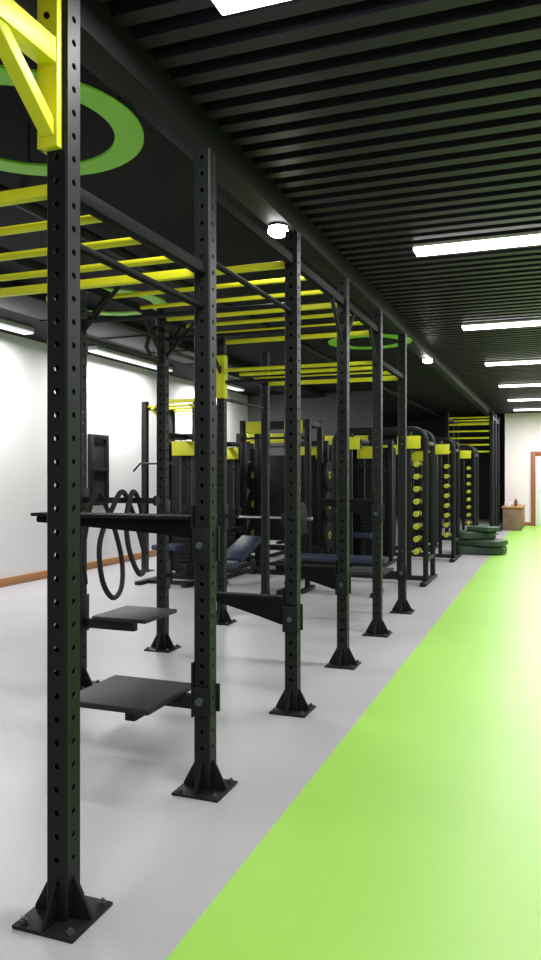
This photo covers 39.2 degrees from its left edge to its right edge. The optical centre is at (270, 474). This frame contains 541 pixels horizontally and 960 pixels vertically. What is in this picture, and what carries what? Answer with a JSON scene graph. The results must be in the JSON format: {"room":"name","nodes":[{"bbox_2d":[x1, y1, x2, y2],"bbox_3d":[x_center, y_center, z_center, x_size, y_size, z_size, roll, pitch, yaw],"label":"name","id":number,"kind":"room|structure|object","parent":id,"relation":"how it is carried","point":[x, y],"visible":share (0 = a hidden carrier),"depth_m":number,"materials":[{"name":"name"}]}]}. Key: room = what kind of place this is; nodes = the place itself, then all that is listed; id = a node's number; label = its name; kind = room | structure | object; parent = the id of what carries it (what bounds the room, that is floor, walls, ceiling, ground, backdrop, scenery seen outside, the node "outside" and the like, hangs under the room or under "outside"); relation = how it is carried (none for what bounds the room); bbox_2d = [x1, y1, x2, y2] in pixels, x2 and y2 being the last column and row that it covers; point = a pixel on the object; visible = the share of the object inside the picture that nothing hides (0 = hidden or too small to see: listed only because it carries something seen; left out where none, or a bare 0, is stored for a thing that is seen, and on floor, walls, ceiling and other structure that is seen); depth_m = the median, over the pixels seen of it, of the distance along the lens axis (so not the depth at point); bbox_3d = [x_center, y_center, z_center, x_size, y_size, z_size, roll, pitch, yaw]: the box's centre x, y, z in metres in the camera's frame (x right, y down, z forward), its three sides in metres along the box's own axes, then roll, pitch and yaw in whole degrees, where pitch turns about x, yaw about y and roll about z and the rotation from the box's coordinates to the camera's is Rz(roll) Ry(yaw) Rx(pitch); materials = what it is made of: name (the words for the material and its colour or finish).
{"room":"gym","nodes":[
{"label":"gym","id":0,"kind":"room"},
{"bbox_2d":[0,332,247,578],"bbox_3d":[-2.517,-0.200,12.685,0.200,3.300,30.000,0,0,21],"label":"wall","id":1,"kind":"structure","parent":0,"point":[116,391],"depth_m":10.68,"materials":[{"name":"white paint"}]},
{"bbox_2d":[0,550,156,587],"bbox_3d":[-4.095,1.395,8.150,0.020,0.110,20.400,0,0,21],"label":"baseboard","id":2,"kind":"structure","parent":1,"relation":"attached to","point":[14,580],"depth_m":10.58,"materials":[{"name":"orange wood"}]},
{"bbox_2d":[88,434,108,505],"bbox_3d":[-2.684,-0.080,11.867,0.060,1.100,0.510,0,0,21],"label":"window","id":3,"kind":"structure","parent":1,"relation":"in","point":[98,445],"depth_m":11.88,"materials":[{"name":"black glass"}]},
{"bbox_2d":[0,517,540,959],"bbox_3d":[2.962,1.500,10.636,11.900,0.100,30.000,0,0,21],"label":"floor","id":4,"kind":"structure","parent":0,"point":[399,818],"depth_m":3.57,"materials":[{"name":"plastic"}]},
{"bbox_2d":[133,398,216,587],"bbox_3d":[-1.239,0.195,10.392,0.859,2.510,1.100,0,0,21],"label":"cable machine","id":5,"kind":"object","parent":4,"relation":"on","point":[181,453],"visible":0.3,"depth_m":10.57,"materials":[{"name":"black paint"}]},
{"bbox_2d":[140,401,216,571],"bbox_3d":[-1.349,0.170,11.741,1.050,2.560,1.050,0,0,21],"label":"cage","id":6,"kind":"object","parent":4,"relation":"on","point":[145,407],"visible":0.34,"depth_m":11.47,"materials":[{"name":"yellow paint"}]},
{"bbox_2d":[0,0,414,943],"bbox_3d":[-0.514,-0.080,5.149,1.780,3.060,6.985,0,0,21],"label":"rig","id":7,"kind":"object","parent":4,"relation":"on","point":[62,911],"visible":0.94,"depth_m":3.47,"materials":[{"name":"metal"}]},
{"bbox_2d":[80,488,159,511],"bbox_3d":[-1.010,0.170,5.107,0.569,0.160,0.090,0,0,21],"label":"peg","id":8,"kind":"object","parent":7,"relation":"attached to","point":[84,492],"visible":0.88,"depth_m":5.13,"materials":[{"name":"metal"}]},
{"bbox_2d":[80,489,148,599],"bbox_3d":[-1.068,0.470,5.132,0.417,0.752,0.582,0,0,-34],"label":"rope","id":9,"kind":"object","parent":8,"relation":"hanging from","point":[142,536],"visible":0.83,"depth_m":5.06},
{"bbox_2d":[72,594,176,632],"bbox_3d":[-1.024,0.945,5.287,0.602,0.250,0.473,0,0,21],"label":"step platform","id":10,"kind":"object","parent":7,"relation":"attached to","point":[125,618],"visible":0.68,"depth_m":5.16,"materials":[{"name":"black metal"}]},
{"bbox_2d":[30,505,219,562],"bbox_3d":[-0.714,0.270,3.662,0.980,0.260,0.170,0,0,21],"label":"spotter arm","id":11,"kind":"object","parent":7,"relation":"attached to","point":[180,525],"visible":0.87,"depth_m":3.54},
{"bbox_2d":[80,662,219,721],"bbox_3d":[-0.577,0.985,3.466,0.592,0.250,0.450,0,0,21],"label":"step platform","id":12,"kind":"object","parent":7,"relation":"attached to","point":[136,697],"visible":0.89,"depth_m":3.46,"materials":[{"name":"black metal"}]},
{"bbox_2d":[165,560,185,589],"bbox_3d":[-0.780,0.830,6.292,0.170,0.240,0.090,0,0,21],"label":"hook","id":13,"kind":"object","parent":7,"relation":"attached to","point":[168,574],"visible":1,"depth_m":6.30,"materials":[{"name":"black metal"}]},
{"bbox_2d":[165,500,185,513],"bbox_3d":[-0.780,0.330,6.292,0.170,0.240,0.090,0,0,21],"label":"hook","id":14,"kind":"object","parent":7,"relation":"attached to","point":[167,502],"visible":0.44,"depth_m":6.30,"materials":[{"name":"black metal"}]},
{"bbox_2d":[224,503,241,527],"bbox_3d":[-0.360,0.400,7.416,0.170,0.240,0.090,0,0,21],"label":"hook","id":15,"kind":"object","parent":7,"relation":"attached to","point":[226,516],"visible":1,"depth_m":7.42,"materials":[{"name":"black metal"}]},
{"bbox_2d":[216,589,302,632],"bbox_3d":[-0.101,0.830,4.759,0.600,0.260,0.125,0,0,21],"label":"spotter arm","id":16,"kind":"object","parent":7,"relation":"attached to","point":[271,607],"visible":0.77,"depth_m":4.71},
{"bbox_2d":[274,560,350,595],"bbox_3d":[0.316,0.780,5.874,0.600,0.260,0.125,0,0,21],"label":"spotter arm","id":17,"kind":"object","parent":7,"relation":"attached to","point":[325,575],"visible":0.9,"depth_m":5.81},
{"bbox_2d":[319,494,383,522],"bbox_3d":[0.736,0.300,6.998,0.600,0.260,0.125,0,0,21],"label":"spotter arm","id":18,"kind":"object","parent":7,"relation":"attached to","point":[364,507],"visible":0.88,"depth_m":6.93},
{"bbox_2d":[349,556,407,579],"bbox_3d":[1.101,0.985,7.955,0.592,0.250,0.473,0,0,21],"label":"step platform","id":19,"kind":"object","parent":7,"relation":"attached to","point":[400,573],"visible":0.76,"depth_m":7.99,"materials":[{"name":"black metal"}]},
{"bbox_2d":[227,441,254,558],"bbox_3d":[-0.785,0.440,12.891,0.859,2.020,1.100,0,0,21],"label":"cable machine","id":20,"kind":"object","parent":4,"relation":"on","point":[233,454],"visible":0.13,"depth_m":13.06,"materials":[{"name":"black metal"}]},
{"bbox_2d":[216,508,284,594],"bbox_3d":[-0.379,0.940,9.323,1.080,1.020,1.400,0,0,21],"label":"weight bench","id":21,"kind":"object","parent":4,"relation":"on","point":[242,549],"visible":0.3,"depth_m":9.36,"materials":[{"name":"blue leather"}]},
{"bbox_2d":[216,502,312,533],"bbox_3d":[-0.263,0.533,9.632,1.660,0.400,0.400,0,0,21],"label":"barbell","id":22,"kind":"object","parent":21,"relation":"on","point":[304,517],"visible":0.21,"depth_m":9.45,"materials":[{"name":"metal"}]},
{"bbox_2d":[236,433,284,556],"bbox_3d":[-0.169,0.325,14.396,1.560,2.250,1.650,0,0,21],"label":"rack","id":23,"kind":"object","parent":4,"relation":"on","point":[237,434],"visible":0.18,"depth_m":14.32,"materials":[{"name":"metal"}]},
{"bbox_2d":[227,419,331,584],"bbox_3d":[0.039,0.325,10.955,1.560,2.250,1.650,0,0,21],"label":"machine","id":24,"kind":"object","parent":4,"relation":"on","point":[308,461],"visible":0.69,"depth_m":11.38,"materials":[{"name":"metal"}]},
{"bbox_2d":[247,490,254,515],"bbox_3d":[-0.305,0.452,11.805,0.066,0.430,0.430,0,0,21],"label":"weight plate","id":25,"kind":"object","parent":24,"relation":"on","point":[250,493],"visible":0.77,"depth_m":11.72,"materials":[{"name":"black rubber"}]},
{"bbox_2d":[247,519,254,535],"bbox_3d":[-0.305,0.901,11.805,0.066,0.430,0.430,0,0,21],"label":"weight plate","id":26,"kind":"object","parent":24,"relation":"on","point":[251,522],"visible":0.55,"depth_m":11.73,"materials":[{"name":"black rubber"}]},
{"bbox_2d":[247,461,254,488],"bbox_3d":[-0.305,0.002,11.805,0.066,0.430,0.430,0,0,21],"label":"weight plate","id":27,"kind":"object","parent":24,"relation":"on","point":[250,464],"visible":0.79,"depth_m":11.73,"materials":[{"name":"black rubber"}]},
{"bbox_2d":[322,521,331,549],"bbox_3d":[0.856,0.901,11.370,0.066,0.430,0.430,0,0,21],"label":"weight plate","id":28,"kind":"object","parent":24,"relation":"on","point":[327,527],"visible":0.92,"depth_m":11.25,"materials":[{"name":"black rubber"}]},
{"bbox_2d":[322,491,331,519],"bbox_3d":[0.856,0.452,11.370,0.066,0.430,0.430,0,0,21],"label":"weight plate","id":29,"kind":"object","parent":24,"relation":"on","point":[326,510],"visible":0.66,"depth_m":11.26,"materials":[{"name":"black rubber"}]},
{"bbox_2d":[322,461,331,488],"bbox_3d":[0.856,0.002,11.370,0.066,0.430,0.430,0,0,21],"label":"weight plate","id":30,"kind":"object","parent":24,"relation":"on","point":[327,466],"visible":0.96,"depth_m":11.25,"materials":[{"name":"black rubber"}]},
{"bbox_2d":[270,441,331,565],"bbox_3d":[0.532,0.440,12.559,0.859,2.020,1.100,0,0,21],"label":"cable machine","id":31,"kind":"object","parent":4,"relation":"on","point":[327,452],"visible":0.07,"depth_m":12.64,"materials":[{"name":"black metal"}]},
{"bbox_2d":[301,553,388,597],"bbox_3d":[0.875,1.220,9.335,1.120,0.460,0.480,0,0,21],"label":"bench","id":32,"kind":"object","parent":4,"relation":"on","point":[306,558],"visible":0.43,"depth_m":9.29,"materials":[{"name":"blue leather"}]},
{"bbox_2d":[323,435,377,447],"bbox_3d":[1.481,0.325,14.954,1.560,2.250,1.650,0,0,21],"label":"rack","id":33,"kind":"object","parent":4,"relation":"on","point":[364,437],"visible":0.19,"depth_m":15.01,"materials":[{"name":"metal"}]},
{"bbox_2d":[352,439,396,566],"bbox_3d":[1.568,0.440,12.332,0.859,2.020,1.100,0,0,21],"label":"cable machine","id":34,"kind":"object","parent":4,"relation":"on","point":[362,457],"visible":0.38,"depth_m":12.49,"materials":[{"name":"black metal"}]},
{"bbox_2d":[332,427,437,586],"bbox_3d":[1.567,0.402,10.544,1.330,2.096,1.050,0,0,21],"label":"machine","id":35,"kind":"object","parent":4,"relation":"on","point":[413,442],"visible":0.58,"depth_m":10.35,"materials":[{"name":"black metal"}]},
{"bbox_2d":[413,547,421,554],"bbox_3d":[1.953,1.012,10.106,0.078,0.078,0.250,0,0,21],"label":"dumbbell","id":36,"kind":"object","parent":35,"relation":"on","point":[416,551],"visible":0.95,"depth_m":9.99,"materials":[{"name":"metal"}]},
{"bbox_2d":[413,535,421,541],"bbox_3d":[1.953,0.848,10.106,0.078,0.078,0.250,0,0,21],"label":"dumbbell","id":37,"kind":"object","parent":35,"relation":"on","point":[417,538],"visible":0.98,"depth_m":10.00,"materials":[{"name":"metal"}]},
{"bbox_2d":[413,523,421,529],"bbox_3d":[1.953,0.682,10.106,0.078,0.078,0.250,0,0,21],"label":"dumbbell","id":38,"kind":"object","parent":35,"relation":"on","point":[415,526],"visible":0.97,"depth_m":9.99,"materials":[{"name":"metal"}]},
{"bbox_2d":[413,498,421,504],"bbox_3d":[1.953,0.352,10.106,0.078,0.078,0.250,0,0,21],"label":"dumbbell","id":39,"kind":"object","parent":35,"relation":"on","point":[415,501],"visible":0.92,"depth_m":9.99,"materials":[{"name":"metal"}]},
{"bbox_2d":[413,511,421,516],"bbox_3d":[1.953,0.517,10.106,0.078,0.078,0.250,0,0,21],"label":"dumbbell","id":40,"kind":"object","parent":35,"relation":"on","point":[416,513],"visible":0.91,"depth_m":9.99,"materials":[{"name":"rubber"}]},
{"bbox_2d":[413,461,421,466],"bbox_3d":[1.953,-0.142,10.106,0.078,0.078,0.250,0,0,21],"label":"dumbbell","id":41,"kind":"object","parent":35,"relation":"on","point":[416,463],"visible":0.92,"depth_m":9.99,"materials":[{"name":"metal"}]},
{"bbox_2d":[413,486,421,491],"bbox_3d":[1.953,0.188,10.106,0.078,0.078,0.250,0,0,21],"label":"dumbbell","id":42,"kind":"object","parent":35,"relation":"on","point":[416,488],"visible":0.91,"depth_m":9.99,"materials":[{"name":"metal"}]},
{"bbox_2d":[413,474,421,479],"bbox_3d":[1.953,0.022,10.106,0.078,0.078,0.250,0,0,21],"label":"dumbbell","id":43,"kind":"object","parent":35,"relation":"on","point":[415,476],"visible":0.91,"depth_m":9.99,"materials":[{"name":"metal"}]},
{"bbox_2d":[383,437,460,562],"bbox_3d":[2.600,0.402,13.307,1.330,2.096,1.050,0,0,21],"label":"dumbbell rack","id":44,"kind":"object","parent":4,"relation":"on","point":[440,448],"visible":0.48,"depth_m":12.88,"materials":[{"name":"black metal"}]},
{"bbox_2d":[414,445,478,539],"bbox_3d":[3.826,0.402,16.586,1.330,2.096,1.050,0,0,21],"label":"dumbbell rack","id":45,"kind":"object","parent":4,"relation":"on","point":[464,454],"visible":0.44,"depth_m":16.16,"materials":[{"name":"black metal"}]},
{"bbox_2d":[442,411,500,535],"bbox_3d":[5.024,-0.025,18.833,1.220,2.950,2.200,0,0,21],"label":"rig","id":46,"kind":"object","parent":4,"relation":"on","point":[493,423],"visible":0.58,"depth_m":18.04,"materials":[{"name":"yellow paint"}]},
{"bbox_2d":[460,545,506,554],"bbox_3d":[3.881,1.370,14.088,0.955,0.160,0.675,0,0,21],"label":"mat","id":47,"kind":"object","parent":4,"relation":"on","point":[464,549],"visible":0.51,"depth_m":13.79,"materials":[{"name":"green leather"}]},
{"bbox_2d":[460,539,507,546],"bbox_3d":[3.924,1.234,13.989,0.773,0.110,0.641,0,0,40],"label":"mat","id":48,"kind":"object","parent":47,"relation":"on","point":[474,542],"visible":0.81,"depth_m":13.73,"materials":[{"name":"green leather"}]},
{"bbox_2d":[460,530,495,538],"bbox_3d":[3.776,1.108,14.171,0.713,0.140,0.637,0,0,-2],"label":"mat","id":49,"kind":"object","parent":48,"relation":"on","point":[464,534],"visible":0.66,"depth_m":13.86,"materials":[{"name":"green leather"}]},
{"bbox_2d":[467,525,499,531],"bbox_3d":[3.922,0.992,14.044,0.440,0.090,0.497,0,0,-41],"label":"mat","id":50,"kind":"object","parent":49,"relation":"on","point":[479,528],"visible":1,"depth_m":13.88,"materials":[{"name":"green plastic"}]},
{"bbox_2d":[501,504,525,530],"bbox_3d":[6.625,1.140,20.690,0.540,0.620,1.880,0,0,21],"label":"cabinet","id":51,"kind":"object","parent":4,"relation":"on","point":[513,516],"depth_m":19.86,"materials":[{"name":"orange wood"}]},
{"bbox_2d":[501,504,525,508],"bbox_3d":[6.625,0.850,20.690,0.540,0.040,1.880,0,0,20],"label":"countertop","id":52,"kind":"structure","parent":51,"relation":"on","point":[521,506],"depth_m":20.03,"materials":[{"name":"beige wood"}]},
{"bbox_2d":[0,0,540,421],"bbox_3d":[2.962,-1.860,10.636,11.900,0.180,30.000,0,0,21],"label":"ceiling","id":53,"kind":"structure","parent":0,"point":[393,125],"depth_m":4.39,"materials":[{"name":"black paint"}]},
{"bbox_2d":[0,318,33,334],"bbox_3d":[-3.268,-1.810,8.962,0.160,0.080,1.300,0,0,21],"label":"ceiling light","id":54,"kind":"object","parent":53,"relation":"attached to","point":[8,325],"visible":1,"depth_m":9.24,"materials":[{"name":"white plastic"}]},
{"bbox_2d":[0,65,143,175],"bbox_3d":[-1.139,-1.724,3.522,1.090,0.252,1.090,0,0,21],"label":"ring","id":55,"kind":"object","parent":53,"relation":"hanging from","point":[128,142],"visible":0.73,"depth_m":3.61,"materials":[{"name":"green paint"}]},
{"bbox_2d":[46,288,166,315],"bbox_3d":[-1.517,-1.724,7.080,1.100,0.252,1.100,0,0,21],"label":"ring","id":56,"kind":"object","parent":53,"relation":"hanging from","point":[154,299],"visible":0.29,"depth_m":7.00,"materials":[{"name":"green paint"}]},
{"bbox_2d":[88,346,172,371],"bbox_3d":[-2.148,-1.810,11.960,0.160,0.080,2.300,0,0,21],"label":"ceiling light","id":57,"kind":"object","parent":53,"relation":"attached to","point":[99,350],"visible":0.8,"depth_m":11.54,"materials":[{"name":"white plastic"}]},
{"bbox_2d":[0,280,324,397],"bbox_3d":[-2.536,-1.788,7.781,0.640,0.125,19.800,0,0,21],"label":"air duct","id":58,"kind":"object","parent":53,"relation":"attached to","point":[33,305],"visible":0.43,"depth_m":9.35,"materials":[{"name":"black metal"}]},
{"bbox_2d":[0,184,444,419],"bbox_3d":[0.592,-1.780,10.722,0.080,0.140,27.500,0,0,21],"label":"ceiling pipe","id":59,"kind":"object","parent":53,"relation":"hanging from","point":[34,208],"visible":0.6,"depth_m":6.40,"materials":[{"name":"black metal"}]},
{"bbox_2d":[228,384,243,390],"bbox_3d":[-0.904,-1.810,15.285,0.160,0.080,1.600,0,0,21],"label":"ceiling light","id":60,"kind":"object","parent":53,"relation":"attached to","point":[230,386],"visible":0.49,"depth_m":15.62,"materials":[{"name":"white plastic"}]},
{"bbox_2d":[212,0,287,15],"bbox_3d":[0.262,-1.745,2.614,1.000,0.050,0.140,0,0,21],"label":"ceiling light","id":61,"kind":"object","parent":53,"relation":"attached to","point":[226,7],"visible":1,"depth_m":2.78,"materials":[{"name":"white plastic"}]},
{"bbox_2d":[14,0,494,415],"bbox_3d":[1.758,-1.735,9.485,0.150,0.230,27.000,0,0,21],"label":"ceiling beam","id":62,"kind":"structure","parent":53,"relation":"attached to","point":[109,51],"depth_m":3.76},
{"bbox_2d":[268,222,287,237],"bbox_3d":[0.048,-1.582,4.925,0.132,0.076,0.132,0,0,21],"label":"recessed light","id":63,"kind":"object","parent":62,"relation":"attached to","point":[275,229],"visible":0.89,"depth_m":4.88,"materials":[{"name":"white plastic"}]},
{"bbox_2d":[423,357,431,362],"bbox_3d":[2.171,-1.582,10.505,0.132,0.076,0.132,0,0,21],"label":"recessed light","id":64,"kind":"object","parent":62,"relation":"attached to","point":[425,359],"visible":1,"depth_m":10.45,"materials":[{"name":"white plastic"}]},
{"bbox_2d":[328,328,411,348],"bbox_3d":[1.194,-1.724,9.162,1.000,0.252,1.000,0,0,21],"label":"ring","id":65,"kind":"object","parent":53,"relation":"hanging from","point":[333,342],"visible":0.48,"depth_m":9.17,"materials":[{"name":"green paint"}]},
{"bbox_2d":[413,231,540,256],"bbox_3d":[2.339,-1.745,5.456,2.600,0.050,0.190,0,0,21],"label":"ceiling light","id":66,"kind":"object","parent":53,"relation":"attached to","point":[534,237],"visible":1,"depth_m":5.70,"materials":[{"name":"white plastic"}]},
{"bbox_2d":[462,318,540,330],"bbox_3d":[3.484,-1.745,8.519,2.600,0.050,0.190,0,0,21],"label":"ceiling light","id":67,"kind":"object","parent":53,"relation":"attached to","point":[525,322],"visible":1,"depth_m":8.76,"materials":[{"name":"white plastic"}]},
{"bbox_2d":[485,359,540,365],"bbox_3d":[4.587,-1.745,11.470,2.600,0.050,0.190,0,0,21],"label":"ceiling light","id":68,"kind":"object","parent":53,"relation":"attached to","point":[523,361],"visible":1,"depth_m":11.72,"materials":[{"name":"white plastic"}]},
{"bbox_2d":[499,382,540,387],"bbox_3d":[5.691,-1.745,14.420,2.600,0.050,0.190,0,0,21],"label":"ceiling light","id":69,"kind":"object","parent":53,"relation":"attached to","point":[537,383],"visible":1,"depth_m":14.67,"materials":[{"name":"white plastic"}]},
{"bbox_2d":[499,384,540,387],"bbox_3d":[5.691,-1.732,14.420,2.592,0.025,0.182,0,0,20],"label":"diffuser","id":70,"kind":"object","parent":69,"relation":"attached to","point":[500,385],"depth_m":14.70,"materials":[{"name":"white plastic"}]},
{"bbox_2d":[508,397,540,400],"bbox_3d":[6.741,-1.745,17.230,2.600,0.050,0.190,0,0,21],"label":"ceiling light","id":71,"kind":"object","parent":53,"relation":"attached to","point":[510,399],"visible":1,"depth_m":17.52,"materials":[{"name":"white plastic"}]},
{"bbox_2d":[508,399,540,400],"bbox_3d":[6.741,-1.732,17.230,2.592,0.025,0.182,0,0,20],"label":"diffuser","id":72,"kind":"object","parent":71,"relation":"attached to","point":[508,399],"depth_m":17.54,"materials":[{"name":"white plastic"}]},
{"bbox_2d":[514,408,540,410],"bbox_3d":[7.722,-1.745,19.853,2.600,0.050,0.190,0,0,21],"label":"ceiling light","id":73,"kind":"object","parent":53,"relation":"attached to","point":[515,409],"visible":1,"depth_m":20.13,"materials":[{"name":"white plastic"}]},
{"bbox_2d":[514,409,540,410],"bbox_3d":[7.722,-1.732,19.853,2.592,0.025,0.182,0,0,20],"label":"diffuser","id":74,"kind":"object","parent":73,"relation":"attached to","point":[514,409],"depth_m":20.16,"materials":[{"name":"white plastic"}]},
{"bbox_2d":[248,391,371,454],"bbox_3d":[0.884,-0.200,17.285,2.950,3.300,0.200,0,0,21],"label":"wall","id":75,"kind":"structure","parent":0,"point":[317,409],"depth_m":17.08,"materials":[{"name":"grey paint"}]},
{"bbox_2d":[377,419,504,518],"bbox_3d":[8.233,-0.200,24.733,11.900,3.300,0.100,0,0,21],"label":"wall","id":76,"kind":"structure","parent":0,"point":[436,427],"depth_m":25.23,"materials":[{"name":"paint"}]},
{"bbox_2d":[505,413,540,521],"bbox_3d":[9.790,-0.200,20.975,6.350,3.300,0.150,0,0,21],"label":"wall","id":77,"kind":"structure","parent":0,"point":[522,430],"depth_m":21.87,"materials":[{"name":"white paint"}]},
{"bbox_2d":[531,451,540,525],"bbox_3d":[8.037,0.390,21.496,1.260,2.120,0.102,0,0,21],"label":"door","id":78,"kind":"structure","parent":77,"relation":"in","point":[535,456],"depth_m":21.66,"materials":[{"name":"brown wood"}]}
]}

